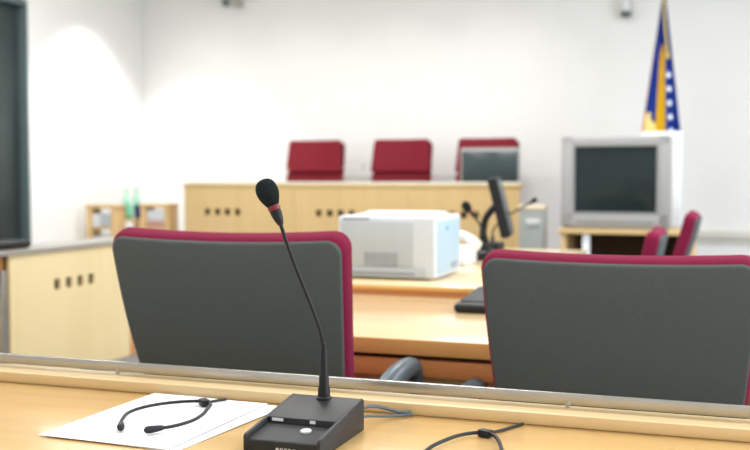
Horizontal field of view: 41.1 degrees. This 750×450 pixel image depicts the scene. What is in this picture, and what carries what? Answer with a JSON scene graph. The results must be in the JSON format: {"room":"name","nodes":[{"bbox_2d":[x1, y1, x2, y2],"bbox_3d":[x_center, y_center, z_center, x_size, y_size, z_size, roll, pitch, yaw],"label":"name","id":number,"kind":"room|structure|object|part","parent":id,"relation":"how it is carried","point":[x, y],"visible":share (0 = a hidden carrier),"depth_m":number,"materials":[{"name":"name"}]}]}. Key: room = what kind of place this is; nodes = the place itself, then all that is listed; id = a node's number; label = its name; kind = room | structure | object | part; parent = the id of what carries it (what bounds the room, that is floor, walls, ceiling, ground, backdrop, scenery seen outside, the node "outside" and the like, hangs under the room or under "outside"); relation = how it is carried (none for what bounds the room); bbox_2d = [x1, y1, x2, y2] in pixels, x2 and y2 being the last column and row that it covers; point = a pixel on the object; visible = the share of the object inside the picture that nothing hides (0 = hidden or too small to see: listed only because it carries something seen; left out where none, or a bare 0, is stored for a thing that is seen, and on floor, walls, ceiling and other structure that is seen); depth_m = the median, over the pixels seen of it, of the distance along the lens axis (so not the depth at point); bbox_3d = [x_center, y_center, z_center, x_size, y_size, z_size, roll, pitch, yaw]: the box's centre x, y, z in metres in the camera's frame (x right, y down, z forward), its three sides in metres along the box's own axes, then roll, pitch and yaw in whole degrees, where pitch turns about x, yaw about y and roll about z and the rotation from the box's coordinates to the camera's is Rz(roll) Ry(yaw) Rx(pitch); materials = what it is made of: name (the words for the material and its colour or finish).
{"room":"courtroom","nodes":[
{"label":"courtroom","id":0,"kind":"room"},
{"bbox_2d":[27,0,143,243],"bbox_3d":[-4.447,-0.794,5.287,0.150,3.350,11.500,1,3,19],"label":"wall","id":1,"kind":"structure","parent":0,"point":[85,59],"depth_m":9.66,"materials":[{"name":"paint"}]},
{"bbox_2d":[0,0,30,240],"bbox_3d":[-3.328,-0.625,8.435,0.150,2.707,1.084,1,3,19],"label":"window","id":2,"kind":"structure","parent":1,"relation":"in","point":[15,196],"depth_m":8.84,"materials":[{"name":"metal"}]},
{"bbox_2d":[83,354,142,373],"bbox_3d":[0.003,1.002,3.812,9.680,0.100,11.900,1,3,19],"label":"floor","id":3,"kind":"structure","parent":0,"point":[133,358],"depth_m":6.20,"materials":[{"name":"carpet"}]},
{"bbox_2d":[0,237,136,368],"bbox_3d":[-1.933,0.495,5.612,0.260,0.745,1.860,1,3,19],"label":"desk","id":4,"kind":"object","parent":3,"relation":"on","point":[64,298],"visible":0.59,"depth_m":5.72,"materials":[{"name":"beige laminate"}]},
{"bbox_3d":[-1.961,0.561,5.267,0.038,0.645,0.045,1,3,19],"label":"leg","id":5,"kind":"part","parent":4,"relation":"part of","materials":[{"name":"metal"}]},
{"bbox_3d":[-2.025,0.505,5.639,0.030,0.722,1.750,1,3,19],"label":"panel","id":6,"kind":"part","parent":4,"relation":"part of","materials":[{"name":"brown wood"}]},
{"bbox_2d":[0,239,31,250],"bbox_3d":[-2.009,0.108,5.408,0.180,0.046,0.260,1,3,19],"label":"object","id":7,"kind":"object","parent":4,"relation":"on","point":[6,244],"visible":1,"depth_m":5.38,"materials":[{"name":"black plastic"}]},
{"bbox_2d":[0,237,113,256],"bbox_3d":[-1.933,0.134,5.595,0.260,0.023,1.860,1,3,19],"label":"countertop","id":8,"kind":"structure","parent":4,"relation":"on","point":[64,245],"depth_m":5.76,"materials":[{"name":"grey laminate"}]},
{"bbox_3d":[-1.559,0.469,6.400,0.045,0.722,0.095,1,3,19],"label":"corner post","id":9,"kind":"part","parent":4,"relation":"part of","materials":[{"name":"orange wood"}]},
{"bbox_2d":[85,204,125,238],"bbox_3d":[-2.547,0.245,9.480,0.332,0.880,0.180,1,3,19],"label":"shelf unit","id":10,"kind":"object","parent":3,"relation":"on","point":[117,210],"visible":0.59,"depth_m":9.42,"materials":[{"name":"brown wood"}]},
{"bbox_3d":[-2.674,0.261,9.526,0.050,0.845,0.170,1,3,19],"label":"panel","id":11,"kind":"part","parent":10,"relation":"part of","materials":[{"name":"brown wood"}]},
{"bbox_2d":[92,214,101,226],"bbox_3d":[-2.607,-0.046,9.493,0.090,0.119,0.140,1,3,19],"label":"box","id":12,"kind":"object","parent":10,"relation":"on","point":[96,218],"visible":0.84,"depth_m":9.43,"materials":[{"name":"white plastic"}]},
{"bbox_2d":[102,214,110,226],"bbox_3d":[-2.498,-0.044,9.455,0.100,0.119,0.140,1,3,19],"label":"box","id":13,"kind":"object","parent":10,"relation":"on","point":[106,218],"visible":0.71,"depth_m":9.39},
{"bbox_3d":[-2.420,0.265,9.437,0.050,0.845,0.170,1,3,19],"label":"panel","id":14,"kind":"part","parent":10,"relation":"part of","materials":[{"name":"brown wood"}]},
{"bbox_2d":[125,217,140,227],"bbox_3d":[-2.294,0.304,9.665,0.233,0.745,0.300,1,3,19],"label":"side table","id":15,"kind":"object","parent":3,"relation":"on","point":[137,223],"visible":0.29,"depth_m":9.50,"materials":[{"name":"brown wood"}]},
{"bbox_2d":[123,189,129,203],"bbox_3d":[-2.396,-0.206,9.634,0.069,0.276,0.068,1,3,19],"label":"water bottle","id":16,"kind":"object","parent":15,"relation":"on","point":[126,196],"visible":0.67,"depth_m":9.61,"materials":[{"name":"green"}]},
{"bbox_2d":[125,201,131,217],"bbox_3d":[-2.359,-0.147,9.560,0.078,0.166,0.076,1,3,19],"label":"water bottle","id":17,"kind":"object","parent":15,"relation":"on","point":[128,210],"visible":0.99,"depth_m":9.53,"materials":[{"name":"green"}]},
{"bbox_2d":[133,188,139,217],"bbox_3d":[-2.298,-0.211,9.642,0.069,0.286,0.068,1,3,19],"label":"water bottle","id":18,"kind":"object","parent":15,"relation":"on","point":[136,199],"visible":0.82,"depth_m":9.62,"materials":[{"name":"green"}]},
{"bbox_2d":[134,205,140,217],"bbox_3d":[-2.261,-0.127,9.538,0.064,0.127,0.063,1,3,19],"label":"cup","id":19,"kind":"object","parent":15,"relation":"on","point":[137,208],"visible":0.73,"depth_m":9.51,"materials":[{"name":"plastic"}]},
{"bbox_2d":[139,203,178,230],"bbox_3d":[-2.000,0.248,9.289,0.312,0.893,0.180,1,3,19],"label":"shelf unit","id":20,"kind":"object","parent":3,"relation":"on","point":[170,209],"visible":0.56,"depth_m":9.22,"materials":[{"name":"brown wood"}]},
{"bbox_3d":[-2.118,0.263,9.331,0.050,0.858,0.170,1,3,19],"label":"panel","id":21,"kind":"part","parent":20,"relation":"part of","materials":[{"name":"brown wood"}]},
{"bbox_2d":[147,221,163,227],"bbox_3d":[-1.998,-0.009,9.281,0.190,0.065,0.140,1,3,19],"label":"folder","id":22,"kind":"object","parent":20,"relation":"on","point":[150,224],"visible":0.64,"depth_m":9.22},
{"bbox_2d":[147,210,163,220],"bbox_3d":[-1.998,-0.092,9.277,0.180,0.098,0.140,1,3,19],"label":"bundle","id":23,"kind":"object","parent":22,"relation":"on","point":[152,215],"visible":0.76,"depth_m":9.21,"materials":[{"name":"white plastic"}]},
{"bbox_3d":[-1.882,0.267,9.248,0.050,0.858,0.170,1,3,19],"label":"panel","id":24,"kind":"part","parent":20,"relation":"part of","materials":[{"name":"brown wood"}]},
{"bbox_2d":[112,227,422,394],"bbox_3d":[-0.231,0.505,2.440,0.726,1.019,0.677,1,3,19],"label":"office chair","id":25,"kind":"object","parent":3,"relation":"on","point":[225,300],"visible":0.47,"depth_m":2.15,"materials":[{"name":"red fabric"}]},
{"bbox_3d":[-0.307,0.260,2.210,0.547,0.472,0.172,1,3,19],"label":"panel","id":26,"kind":"part","parent":25,"relation":"part of","materials":[{"name":"grey fabric"}]},
{"bbox_3d":[0.003,0.473,2.221,0.142,0.339,0.331,1,3,19],"label":"armrest","id":27,"kind":"part","parent":25,"relation":"part of","materials":[{"name":"grey plastic"}]},
{"bbox_2d":[0,353,749,449],"bbox_3d":[-0.128,0.672,1.331,3.500,0.792,0.805,1,3,19],"label":"desk","id":28,"kind":"object","parent":3,"relation":"on","point":[34,400],"visible":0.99,"depth_m":1.56,"materials":[{"name":"brown wood"}]},
{"bbox_2d":[111,395,276,449],"bbox_3d":[-0.313,0.305,1.567,0.222,0.002,0.302,1,3,25],"label":"paper sheet","id":29,"kind":"object","parent":28,"relation":"on","point":[264,410],"visible":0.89,"depth_m":1.52,"materials":[{"name":"white paper"}]},
{"bbox_2d":[38,393,267,449],"bbox_3d":[-0.337,0.303,1.571,0.222,0.002,0.302,1,3,21],"label":"paper sheet","id":30,"kind":"object","parent":29,"relation":"on","point":[101,426],"visible":0.87,"depth_m":1.55,"materials":[{"name":"white paper"}]},
{"bbox_2d":[117,398,226,433],"bbox_3d":[-0.322,0.295,1.583,0.128,0.012,0.240,1,3,19],"label":"headset","id":31,"kind":"object","parent":30,"relation":"on","point":[203,402],"visible":1,"depth_m":1.57,"materials":[{"name":"black plastic"}]},
{"bbox_2d":[243,178,412,449],"bbox_3d":[-0.078,0.120,1.490,0.203,0.379,0.287,1,3,19],"label":"desk microphone","id":32,"kind":"object","parent":28,"relation":"on","point":[322,421],"visible":1,"depth_m":1.46,"materials":[{"name":"black plastic"}]},
{"bbox_3d":[-0.001,0.268,1.677,3.460,0.018,0.008,1,3,19],"label":"rail","id":33,"kind":"part","parent":28,"relation":"part of","materials":[{"name":"metal"}]},
{"bbox_2d":[424,422,523,449],"bbox_3d":[0.145,0.307,1.436,0.107,0.012,0.244,1,3,19],"label":"headset","id":34,"kind":"object","parent":28,"relation":"on","point":[483,432],"visible":1,"depth_m":1.46,"materials":[{"name":"black plastic"}]},
{"bbox_3d":[0.133,0.308,1.401,0.104,0.006,0.152,1,3,19],"label":"earpiece arm","id":35,"kind":"part","parent":34,"relation":"part of","materials":[{"name":"black plastic"}]},
{"bbox_2d":[352,248,586,298],"bbox_3d":[0.213,0.543,4.147,1.080,0.785,1.788,1,3,19],"label":"table","id":36,"kind":"object","parent":3,"relation":"on","point":[458,284],"visible":0.04,"depth_m":3.27,"materials":[{"name":"brown wood"}]},
{"bbox_2d":[339,210,459,280],"bbox_3d":[0.093,0.065,3.543,0.352,0.228,0.344,1,3,19],"label":"printer","id":37,"kind":"object","parent":36,"relation":"on","point":[425,245],"visible":0.9,"depth_m":3.39,"materials":[{"name":"white plastic"}]},
{"bbox_3d":[0.006,0.063,3.396,0.261,0.155,0.008,1,3,19],"label":"door","id":38,"kind":"part","parent":37,"relation":"part of","materials":[{"name":"white plastic"}]},
{"bbox_2d":[364,252,397,265],"bbox_3d":[0.020,0.117,3.389,0.120,0.044,0.002,1,3,19],"label":"vent","id":39,"kind":"object","parent":37,"relation":"attached to","point":[370,258],"depth_m":3.39,"materials":[{"name":"grey plastic"}]},
{"bbox_2d":[352,266,425,277],"bbox_3d":[0.028,0.159,3.394,0.306,0.030,0.006,1,3,19],"label":"paper tray","id":40,"kind":"object","parent":37,"relation":"on","point":[357,271],"depth_m":3.38,"materials":[{"name":"white plastic"}]},
{"bbox_2d":[357,210,445,215],"bbox_3d":[0.090,-0.042,3.536,0.268,0.014,0.249,1,3,19],"label":"tray","id":41,"kind":"object","parent":37,"relation":"on","point":[372,212],"depth_m":3.51,"materials":[{"name":"white plastic"}]},
{"bbox_2d":[460,230,481,265],"bbox_3d":[0.306,0.085,4.012,0.244,0.142,0.180,1,3,19],"label":"telephone","id":42,"kind":"object","parent":36,"relation":"on","point":[468,253],"visible":0.43,"depth_m":3.98,"materials":[{"name":"white plastic"}]},
{"bbox_2d":[461,201,490,260],"bbox_3d":[0.441,0.023,4.227,0.158,0.247,0.130,1,3,19],"label":"desk microphone","id":43,"kind":"object","parent":36,"relation":"on","point":[466,206],"visible":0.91,"depth_m":4.22,"materials":[{"name":"black plastic"}]},
{"bbox_2d":[477,177,513,250],"bbox_3d":[0.533,-0.041,4.502,0.169,0.348,0.332,1,3,11],"label":"computer monitor","id":44,"kind":"object","parent":36,"relation":"on","point":[500,207],"visible":0.73,"depth_m":4.34,"materials":[{"name":"black plastic"}]},
{"bbox_3d":[0.567,-0.081,4.495,0.100,0.268,0.330,1,3,11],"label":"panel","id":45,"kind":"part","parent":44,"relation":"part of","materials":[{"name":"black plastic"}]},
{"bbox_2d":[489,198,536,248],"bbox_3d":[0.650,-0.007,4.810,0.261,0.252,0.130,1,3,19],"label":"desk microphone","id":46,"kind":"object","parent":36,"relation":"on","point":[494,244],"visible":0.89,"depth_m":4.79,"materials":[{"name":"black plastic"}]},
{"bbox_2d":[519,204,547,248],"bbox_3d":[1.126,0.325,7.134,0.178,0.940,0.183,1,3,19],"label":"base cabinet","id":47,"kind":"object","parent":3,"relation":"on","point":[533,217],"visible":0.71,"depth_m":7.04,"materials":[{"name":"silver metal"}]},
{"bbox_3d":[1.109,-0.015,7.032,0.100,0.050,0.009,1,3,19],"label":"drawer handle","id":48,"kind":"part","parent":47,"relation":"part of","materials":[{"name":"silver metal"}]},
{"bbox_2d":[353,294,749,418],"bbox_3d":[0.692,0.634,2.598,2.290,0.750,0.820,1,3,19],"label":"desk","id":49,"kind":"object","parent":3,"relation":"on","point":[451,347],"visible":0.02,"depth_m":2.41,"materials":[{"name":"brown wood"}]},
{"bbox_2d":[353,294,488,343],"bbox_3d":[0.693,0.278,2.584,2.290,0.037,0.815,1,3,19],"label":"countertop","id":50,"kind":"structure","parent":49,"relation":"on","point":[375,316],"depth_m":2.67,"materials":[{"name":"brown wood"}]},
{"bbox_3d":[0.685,0.613,2.578,2.210,0.633,0.020,1,3,19],"label":"modesty panel","id":51,"kind":"part","parent":49,"relation":"part of","materials":[{"name":"brown wood"}]},
{"bbox_2d":[454,286,484,313],"bbox_3d":[0.373,0.218,2.924,0.220,0.049,0.300,1,3,19],"label":"console","id":52,"kind":"object","parent":49,"relation":"on","point":[473,302],"visible":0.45,"depth_m":2.82,"materials":[{"name":"black plastic"}]},
{"bbox_3d":[0.371,0.205,2.918,0.190,0.021,0.230,1,3,19],"label":"plate","id":53,"kind":"part","parent":52,"relation":"part of","materials":[{"name":"black plastic"}]},
{"bbox_3d":[0.571,0.438,2.243,2.210,0.135,0.018,1,3,19],"label":"drawer panel","id":54,"kind":"part","parent":49,"relation":"part of","materials":[{"name":"brown wood"}]},
{"bbox_2d":[452,249,749,418],"bbox_3d":[0.562,0.532,2.237,0.725,0.984,0.677,1,3,19],"label":"office chair","id":55,"kind":"object","parent":3,"relation":"on","point":[677,328],"visible":0.62,"depth_m":1.93,"materials":[{"name":"red fabric"}]},
{"bbox_3d":[0.244,0.520,2.213,0.142,0.330,0.331,1,3,19],"label":"armrest","id":56,"kind":"part","parent":55,"relation":"part of","materials":[{"name":"grey plastic"}]},
{"bbox_2d":[557,227,699,255],"bbox_3d":[1.813,0.408,7.127,0.930,0.775,0.640,1,3,19],"label":"stand","id":57,"kind":"object","parent":3,"relation":"on","point":[595,241],"visible":0.27,"depth_m":7.33,"materials":[{"name":"brown wood"}]},
{"bbox_3d":[1.407,0.417,7.259,0.035,0.745,0.540,1,3,19],"label":"panel","id":58,"kind":"part","parent":57,"relation":"part of","materials":[{"name":"brown wood"}]},
{"bbox_3d":[1.464,0.432,6.948,0.050,0.745,0.030,1,3,19],"label":"post","id":59,"kind":"part","parent":57,"relation":"part of","materials":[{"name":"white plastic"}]},
{"bbox_2d":[561,136,672,229],"bbox_3d":[1.741,-0.299,7.099,0.744,0.640,0.516,1,3,22],"label":"television","id":60,"kind":"object","parent":57,"relation":"on","point":[611,182],"visible":0.97,"depth_m":6.86,"materials":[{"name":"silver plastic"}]},
{"bbox_2d":[576,217,652,223],"bbox_3d":[1.645,-0.031,6.877,0.520,0.045,0.008,1,3,22],"label":"speaker grille","id":61,"kind":"object","parent":60,"relation":"attached to","point":[597,220],"depth_m":6.87,"materials":[{"name":"grey plastic"}]},
{"bbox_3d":[1.899,0.387,7.371,0.890,0.695,0.020,1,3,19],"label":"panel","id":62,"kind":"part","parent":57,"relation":"part of","materials":[{"name":"black wood"}]},
{"bbox_3d":[2.214,0.430,6.977,0.035,0.745,0.540,1,3,19],"label":"panel","id":63,"kind":"part","parent":57,"relation":"part of","materials":[{"name":"brown wood"}]},
{"bbox_2d":[641,226,667,255],"bbox_3d":[0.911,0.469,4.258,0.677,0.920,0.726,1,3,18],"label":"office chair","id":64,"kind":"object","parent":3,"relation":"on","point":[655,241],"visible":0.09,"depth_m":3.91,"materials":[{"name":"red fabric"}]},
{"bbox_3d":[1.131,0.267,4.176,0.170,0.471,0.521,1,3,18],"label":"panel","id":65,"kind":"part","parent":64,"relation":"part of","materials":[{"name":"grey plastic"}]},
{"bbox_2d":[641,0,680,131],"bbox_3d":[2.127,-0.646,8.091,0.713,2.790,0.380,1,3,19],"label":"flag","id":66,"kind":"object","parent":3,"relation":"on","point":[661,113],"visible":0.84,"depth_m":7.94,"materials":[{"name":"blue"},{"name":"yellow and white fabric"}]},
{"bbox_3d":[2.290,-1.585,7.880,0.066,0.555,0.028,2,3,37],"label":"cord","id":67,"kind":"part","parent":66,"relation":"part of","materials":[{"name":"gold metal"}]},
{"bbox_2d":[641,131,684,226],"bbox_3d":[2.184,0.035,7.609,0.300,1.475,0.412,1,3,19],"label":"cabinet","id":68,"kind":"object","parent":3,"relation":"on","point":[678,162],"visible":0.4,"depth_m":7.37,"materials":[{"name":"plastic"}]},
{"bbox_2d":[672,210,701,255],"bbox_3d":[1.304,0.411,5.025,0.677,0.964,0.726,1,3,19],"label":"office chair","id":69,"kind":"object","parent":3,"relation":"on","point":[692,220],"visible":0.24,"depth_m":4.68,"materials":[{"name":"red fabric"}]},
{"bbox_3d":[1.511,0.184,4.942,0.194,0.464,0.521,1,3,19],"label":"panel","id":70,"kind":"part","parent":69,"relation":"part of","materials":[{"name":"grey fabric"}]},
{"bbox_3d":[0.025,0.532,9.032,3.600,0.350,1.600,1,3,19],"label":"trim","id":71,"kind":"structure","parent":3,"relation":"on","visible":0},
{"bbox_2d":[286,140,344,181],"bbox_3d":[-0.620,-0.224,9.287,0.640,1.135,0.621,1,3,19],"label":"chair","id":72,"kind":"object","parent":71,"relation":"on","point":[313,160],"visible":0.47,"depth_m":9.43,"materials":[{"name":"red fabric"}]},
{"bbox_2d":[286,173,343,181],"bbox_3d":[-0.560,-0.307,9.455,0.570,0.375,0.145,1,3,19],"label":"cushion","id":73,"kind":"object","parent":72,"relation":"on","point":[291,177],"depth_m":9.44,"materials":[{"name":"red fabric"}]},
{"bbox_2d":[183,182,522,247],"bbox_3d":[-0.187,0.000,8.620,3.015,0.746,0.550,1,3,19],"label":"bench","id":74,"kind":"object","parent":71,"relation":"on","point":[231,207],"visible":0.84,"depth_m":8.41,"materials":[{"name":"brown wood"}]},
{"bbox_3d":[-1.185,0.018,8.703,1.058,0.703,0.025,1,3,19],"label":"panel","id":75,"kind":"part","parent":74,"relation":"part of","materials":[{"name":"brown wood"}]},
{"bbox_3d":[-0.202,0.034,8.359,1.016,0.703,0.025,1,3,19],"label":"panel","id":76,"kind":"part","parent":74,"relation":"part of","materials":[{"name":"brown wood"}]},
{"bbox_2d":[183,184,522,187],"bbox_3d":[-0.260,-0.332,8.397,3.015,0.025,0.110,1,3,19],"label":"countertop","id":77,"kind":"structure","parent":74,"relation":"on","point":[188,185],"depth_m":8.29,"materials":[{"name":"brown wood"}]},
{"bbox_3d":[0.712,0.049,8.040,0.912,0.703,0.025,1,3,19],"label":"panel","id":78,"kind":"part","parent":74,"relation":"part of","materials":[{"name":"brown wood"}]},
{"bbox_2d":[460,147,519,182],"bbox_3d":[0.950,-0.477,8.252,0.490,0.318,0.150,1,3,19],"label":"monitor","id":79,"kind":"object","parent":74,"relation":"on","point":[476,164],"visible":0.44,"depth_m":8.20,"materials":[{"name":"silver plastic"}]},
{"bbox_2d":[371,139,432,181],"bbox_3d":[0.187,-0.210,9.005,0.640,1.135,0.621,1,3,19],"label":"chair","id":80,"kind":"object","parent":71,"relation":"on","point":[393,160],"visible":0.41,"depth_m":9.14,"materials":[{"name":"red fabric"}]},
{"bbox_2d":[371,173,431,181],"bbox_3d":[0.247,-0.293,9.173,0.570,0.375,0.145,1,3,19],"label":"cushion","id":81,"kind":"object","parent":80,"relation":"on","point":[376,177],"depth_m":9.16,"materials":[{"name":"red fabric"}]},
{"bbox_2d":[455,138,519,181],"bbox_3d":[0.942,-0.198,8.741,0.640,1.135,0.621,1,3,19],"label":"chair","id":82,"kind":"object","parent":71,"relation":"on","point":[463,142],"visible":0.17,"depth_m":8.90,"materials":[{"name":"red fabric"}]},
{"bbox_2d":[455,173,459,181],"bbox_3d":[1.002,-0.281,8.909,0.570,0.375,0.145,1,3,19],"label":"cushion","id":83,"kind":"object","parent":82,"relation":"on","point":[457,176],"depth_m":8.94,"materials":[{"name":"red fabric"}]},
{"bbox_2d":[142,0,749,255],"bbox_3d":[1.928,-0.979,9.222,9.580,3.350,0.150,1,3,19],"label":"wall","id":84,"kind":"structure","parent":0,"point":[227,91],"depth_m":9.59,"materials":[{"name":"paint"}]},
{"bbox_2d":[221,0,242,6],"bbox_3d":[-1.423,-2.265,10.095,0.168,0.168,0.305,1,3,19],"label":"camera","id":85,"kind":"object","parent":84,"relation":"attached to","point":[225,3],"visible":1,"depth_m":9.99,"materials":[{"name":"white plastic"}]},
{"bbox_2d":[620,0,631,17],"bbox_3d":[2.240,-1.933,8.916,0.104,0.175,0.136,1,3,19],"label":"camera","id":86,"kind":"object","parent":84,"relation":"attached to","point":[626,4],"visible":1,"depth_m":8.87,"materials":[{"name":"white plastic"}]},
{"bbox_2d":[697,230,749,244],"bbox_3d":[4.411,0.131,8.300,3.950,0.120,0.045,1,3,19],"label":"trim","id":87,"kind":"structure","parent":84,"relation":"attached to","point":[704,236],"depth_m":8.76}
]}

